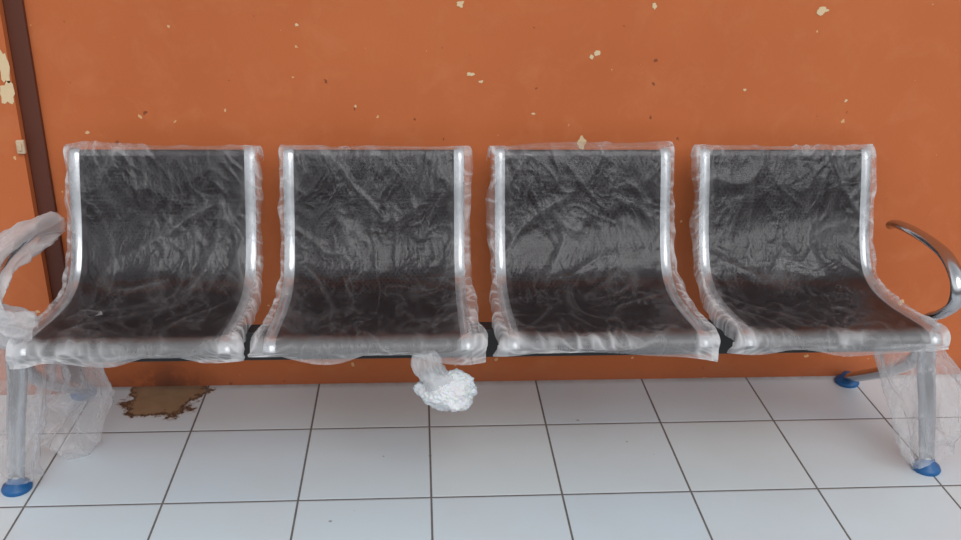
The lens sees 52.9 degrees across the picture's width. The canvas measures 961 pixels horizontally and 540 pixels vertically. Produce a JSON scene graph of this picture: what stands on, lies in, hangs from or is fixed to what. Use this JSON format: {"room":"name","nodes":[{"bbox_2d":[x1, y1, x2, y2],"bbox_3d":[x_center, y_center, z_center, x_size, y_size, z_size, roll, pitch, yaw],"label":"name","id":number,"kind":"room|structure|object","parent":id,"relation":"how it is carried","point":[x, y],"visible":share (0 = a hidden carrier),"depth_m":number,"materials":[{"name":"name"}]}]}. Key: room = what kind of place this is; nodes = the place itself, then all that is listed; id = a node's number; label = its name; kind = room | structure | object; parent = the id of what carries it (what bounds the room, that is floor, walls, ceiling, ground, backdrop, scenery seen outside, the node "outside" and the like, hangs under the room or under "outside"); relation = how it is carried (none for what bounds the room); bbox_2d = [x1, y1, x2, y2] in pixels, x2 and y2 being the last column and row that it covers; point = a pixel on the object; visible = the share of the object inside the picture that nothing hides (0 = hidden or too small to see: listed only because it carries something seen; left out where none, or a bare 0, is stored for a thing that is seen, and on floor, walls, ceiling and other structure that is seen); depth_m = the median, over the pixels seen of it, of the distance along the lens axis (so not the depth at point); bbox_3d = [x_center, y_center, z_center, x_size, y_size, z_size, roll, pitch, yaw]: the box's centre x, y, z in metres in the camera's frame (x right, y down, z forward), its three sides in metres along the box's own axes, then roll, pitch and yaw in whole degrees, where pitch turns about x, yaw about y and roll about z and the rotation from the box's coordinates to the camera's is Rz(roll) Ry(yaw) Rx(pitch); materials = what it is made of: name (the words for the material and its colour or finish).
{"room":"waiting area","nodes":[
{"label":"waiting area","id":0,"kind":"room"},
{"bbox_2d":[0,0,65,394],"bbox_3d":[-2.034,-0.915,2.360,1.594,2.800,0.040,0,23,-4],"label":"wall","id":1,"kind":"structure","parent":0,"point":[29,288],"depth_m":2.71,"materials":[{"name":"orange paint"}]},
{"bbox_2d":[0,50,14,103],"bbox_3d":[-1.261,-0.536,2.549,0.039,0.199,0.001,0,23,-4],"label":"chips","id":2,"kind":"object","parent":1,"relation":"attached to","point":[7,92],"visible":1,"depth_m":2.57,"materials":[{"name":"paint"}]},
{"bbox_2d":[15,140,25,153],"bbox_3d":[-1.252,-0.335,2.627,0.022,0.038,0.016,0,23,-4],"label":"wall switch","id":3,"kind":"object","parent":1,"relation":"attached to","point":[20,144],"visible":1,"depth_m":2.62,"materials":[{"name":"beige plastic"}]},
{"bbox_2d":[0,374,960,539],"bbox_3d":[0.590,1.361,0.799,7.000,0.100,5.240,0,23,-4],"label":"floor","id":4,"kind":"structure","parent":0,"point":[799,457],"depth_m":2.64,"materials":[{"name":"white tile"}]},
{"bbox_2d":[1,477,32,496],"bbox_3d":[-1.194,0.548,2.483,0.076,0.036,0.076,0,23,-4],"label":"front foot","id":5,"kind":"object","parent":4,"relation":"on","point":[12,487],"visible":0.94,"depth_m":2.46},
{"bbox_2d":[5,349,27,478],"bbox_3d":[-1.187,0.374,2.466,0.054,0.352,0.132,6,23,11],"label":"front leg","id":6,"kind":"object","parent":5,"relation":"on","point":[17,379],"visible":0.82,"depth_m":2.45,"materials":[{"name":"silver metal"}]},
{"bbox_2d":[70,382,96,400],"bbox_3d":[-1.204,0.362,2.926,0.076,0.036,0.076,0,23,-4],"label":"foot","id":7,"kind":"object","parent":4,"relation":"on","point":[92,391],"visible":0.59,"depth_m":2.91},
{"bbox_2d":[28,366,87,394],"bbox_3d":[-1.189,0.286,2.680,0.052,0.361,0.412,0,23,-4],"label":"leg","id":8,"kind":"object","parent":7,"relation":"on","point":[37,378],"visible":0.66,"depth_m":2.65,"materials":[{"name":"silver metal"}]},
{"bbox_2d":[834,371,858,387],"bbox_3d":[1.171,0.344,3.080,0.076,0.036,0.076,0,23,-4],"label":"foot","id":9,"kind":"object","parent":4,"relation":"on","point":[839,380],"visible":0.73,"depth_m":3.06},
{"bbox_2d":[24,317,925,362],"bbox_3d":[0.014,0.181,2.514,2.360,0.080,0.050,0,23,-4],"label":"beam","id":10,"kind":"structure","parent":9,"relation":"on","point":[726,342],"depth_m":2.49,"materials":[{"name":"metal"}]},
{"bbox_2d":[0,224,51,332],"bbox_3d":[-1.167,0.034,2.465,0.040,0.237,0.410,0,23,-4],"label":"armrest","id":11,"kind":"object","parent":10,"relation":"attached to","point":[6,257],"visible":0.48,"depth_m":2.36,"materials":[{"name":"silver metal"}]},
{"bbox_2d":[0,211,65,350],"bbox_3d":[-1.169,0.037,2.454,0.192,0.284,0.471,0,23,-4],"label":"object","id":12,"kind":"object","parent":11,"relation":"on","point":[13,234],"visible":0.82,"depth_m":2.40,"materials":[{"name":"clear plastic"}]},
{"bbox_2d":[0,320,38,347],"bbox_3d":[-1.148,0.137,2.275,0.209,0.138,0.105,0,23,-4],"label":"plastic wrap","id":13,"kind":"object","parent":12,"relation":"on","point":[2,333],"depth_m":2.24,"materials":[{"name":"clear plastic"}]},
{"bbox_2d":[5,143,263,368],"bbox_3d":[-0.843,-0.054,2.442,0.545,0.407,0.603,0,23,-4],"label":"plastic wrap","id":14,"kind":"object","parent":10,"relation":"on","point":[235,346],"visible":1,"depth_m":2.25,"materials":[{"name":"clear plastic"}]},
{"bbox_2d":[30,150,245,355],"bbox_3d":[-0.845,-0.061,2.431,0.452,0.348,0.545,0,23,-4],"label":"seat","id":15,"kind":"object","parent":10,"relation":"attached to","point":[164,231],"visible":0.96,"depth_m":2.60,"materials":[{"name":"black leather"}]},
{"bbox_2d":[13,147,82,352],"bbox_3d":[-1.076,-0.057,2.415,0.028,0.366,0.556,0,23,-4],"label":"trim","id":16,"kind":"structure","parent":15,"relation":"attached to","point":[74,152],"depth_m":2.58,"materials":[{"name":"silver metal"}]},
{"bbox_2d":[218,147,256,352],"bbox_3d":[-0.613,-0.061,2.445,0.028,0.366,0.556,0,23,-4],"label":"trim","id":17,"kind":"structure","parent":15,"relation":"attached to","point":[244,304],"depth_m":2.62,"materials":[{"name":"silver metal"}]},
{"bbox_2d":[248,144,487,364],"bbox_3d":[-0.275,-0.056,2.475,0.576,0.400,0.599,0,23,-4],"label":"plastic wrap","id":18,"kind":"object","parent":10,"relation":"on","point":[479,342],"visible":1,"depth_m":2.30,"materials":[{"name":"clear plastic"}]},
{"bbox_2d":[413,350,454,391],"bbox_3d":[-0.113,0.251,2.338,0.115,0.141,0.066,-14,27,-31],"label":"plastic tail","id":19,"kind":"object","parent":18,"relation":"hanging from","point":[436,363],"visible":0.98,"depth_m":2.31,"materials":[{"name":"clear plastic"}]},
{"bbox_2d":[413,366,477,411],"bbox_3d":[-0.087,0.296,2.369,0.156,0.117,0.097,4,23,6],"label":"clump","id":20,"kind":"object","parent":19,"relation":"hanging from","point":[445,394],"visible":0.98,"depth_m":2.34,"materials":[{"name":"white plastic"}]},
{"bbox_2d":[275,150,460,352],"bbox_3d":[-0.278,-0.065,2.468,0.452,0.348,0.545,0,23,-4],"label":"seat","id":21,"kind":"object","parent":10,"relation":"on","point":[375,268],"visible":0.95,"depth_m":2.64,"materials":[{"name":"black leather"}]},
{"bbox_2d":[263,147,294,352],"bbox_3d":[-0.509,-0.061,2.451,0.028,0.366,0.556,0,23,-4],"label":"trim","id":22,"kind":"structure","parent":21,"relation":"attached to","point":[269,344],"depth_m":2.62,"materials":[{"name":"silver metal"}]},
{"bbox_2d":[454,147,471,349],"bbox_3d":[-0.046,-0.065,2.482,0.028,0.366,0.556,0,23,-4],"label":"trim","id":23,"kind":"structure","parent":21,"relation":"attached to","point":[459,256],"depth_m":2.65,"materials":[{"name":"silver metal"}]},
{"bbox_2d":[505,150,699,348],"bbox_3d":[0.298,-0.070,2.505,0.452,0.348,0.545,0,23,-4],"label":"seat","id":24,"kind":"object","parent":10,"relation":"on","point":[582,227],"visible":0.95,"depth_m":2.68,"materials":[{"name":"black leather"}]},
{"bbox_2d":[494,147,519,348],"bbox_3d":[0.066,-0.066,2.489,0.028,0.366,0.556,0,23,-4],"label":"trim","id":25,"kind":"structure","parent":24,"relation":"attached to","point":[504,305],"depth_m":2.66,"materials":[{"name":"silver metal"}]},
{"bbox_2d":[486,140,720,361],"bbox_3d":[0.294,-0.067,2.521,0.560,0.410,0.611,0,23,-4],"label":"plastic wrap","id":26,"kind":"object","parent":24,"relation":"on","point":[505,343],"visible":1,"depth_m":2.33,"materials":[{"name":"clear plastic"}]},
{"bbox_2d":[660,147,711,346],"bbox_3d":[0.529,-0.070,2.519,0.028,0.366,0.556,0,23,-4],"label":"trim","id":27,"kind":"structure","parent":24,"relation":"attached to","point":[665,175],"depth_m":2.69,"materials":[{"name":"silver metal"}]},
{"bbox_2d":[709,150,929,345],"bbox_3d":[0.872,-0.074,2.542,0.452,0.348,0.545,0,23,-4],"label":"seat","id":28,"kind":"object","parent":10,"relation":"on","point":[784,255],"visible":0.97,"depth_m":2.72,"materials":[{"name":"black leather"}]},
{"bbox_2d":[697,147,756,345],"bbox_3d":[0.640,-0.070,2.526,0.028,0.366,0.556,0,23,-4],"label":"trim","id":29,"kind":"structure","parent":28,"relation":"attached to","point":[706,279],"depth_m":2.70,"materials":[{"name":"silver metal"}]},
{"bbox_2d":[689,144,949,354],"bbox_3d":[0.875,-0.071,2.549,0.560,0.392,0.599,0,23,-4],"label":"plastic wrap","id":30,"kind":"object","parent":28,"relation":"on","point":[740,344],"visible":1,"depth_m":2.36,"materials":[{"name":"clear plastic"}]},
{"bbox_2d":[859,147,940,343],"bbox_3d":[1.103,-0.074,2.556,0.028,0.366,0.556,0,23,-4],"label":"trim","id":31,"kind":"structure","parent":28,"relation":"attached to","point":[865,185],"depth_m":2.73,"materials":[{"name":"silver metal"}]},
{"bbox_2d":[886,220,960,322],"bbox_3d":[1.188,0.016,2.618,0.040,0.237,0.410,0,23,-4],"label":"armrest","id":32,"kind":"object","parent":10,"relation":"attached to","point":[950,262],"visible":0.89,"depth_m":2.48,"materials":[{"name":"silver metal"}]},
{"bbox_2d":[925,321,940,351],"bbox_3d":[1.201,0.171,2.591,0.030,0.084,0.058,0,23,-4],"label":"beam","id":33,"kind":"structure","parent":10,"relation":"attached to","point":[931,347],"depth_m":2.57,"materials":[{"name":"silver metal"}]},
{"bbox_2d":[843,351,916,382],"bbox_3d":[1.186,0.268,2.835,0.052,0.361,0.412,0,23,-4],"label":"leg","id":34,"kind":"object","parent":9,"relation":"on","point":[908,362],"visible":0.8,"depth_m":2.79,"materials":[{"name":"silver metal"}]},
{"bbox_2d":[911,458,940,476],"bbox_3d":[1.221,0.529,2.639,0.076,0.036,0.076,0,23,-4],"label":"front foot","id":35,"kind":"object","parent":4,"relation":"on","point":[930,468],"visible":0.96,"depth_m":2.62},
{"bbox_2d":[916,346,936,459],"bbox_3d":[1.211,0.356,2.620,0.053,0.352,0.132,-5,24,-15],"label":"front leg","id":36,"kind":"object","parent":35,"relation":"on","point":[925,361],"visible":0.82,"depth_m":2.61,"materials":[{"name":"silver metal"}]},
{"bbox_2d":[24,0,960,386],"bbox_3d":[0.455,-0.966,2.595,7.000,2.800,0.120,0,23,-4],"label":"wall","id":37,"kind":"structure","parent":0,"point":[111,74],"depth_m":2.71,"materials":[{"name":"orange paint"}]},
{"bbox_2d":[2,0,84,382],"bbox_3d":[-1.215,-0.926,2.424,0.050,2.800,0.016,0,23,-4],"label":"trim","id":38,"kind":"structure","parent":37,"relation":"attached to","point":[14,10],"depth_m":2.65,"materials":[{"name":"brown paint"}]},
{"bbox_2d":[295,1,847,149],"bbox_3d":[0.277,-0.514,2.707,1.560,0.462,0.001,0,23,-4],"label":"chips","id":39,"kind":"object","parent":37,"relation":"attached to","point":[581,142],"visible":0.94,"depth_m":2.67,"materials":[{"name":"paint"}]}
]}

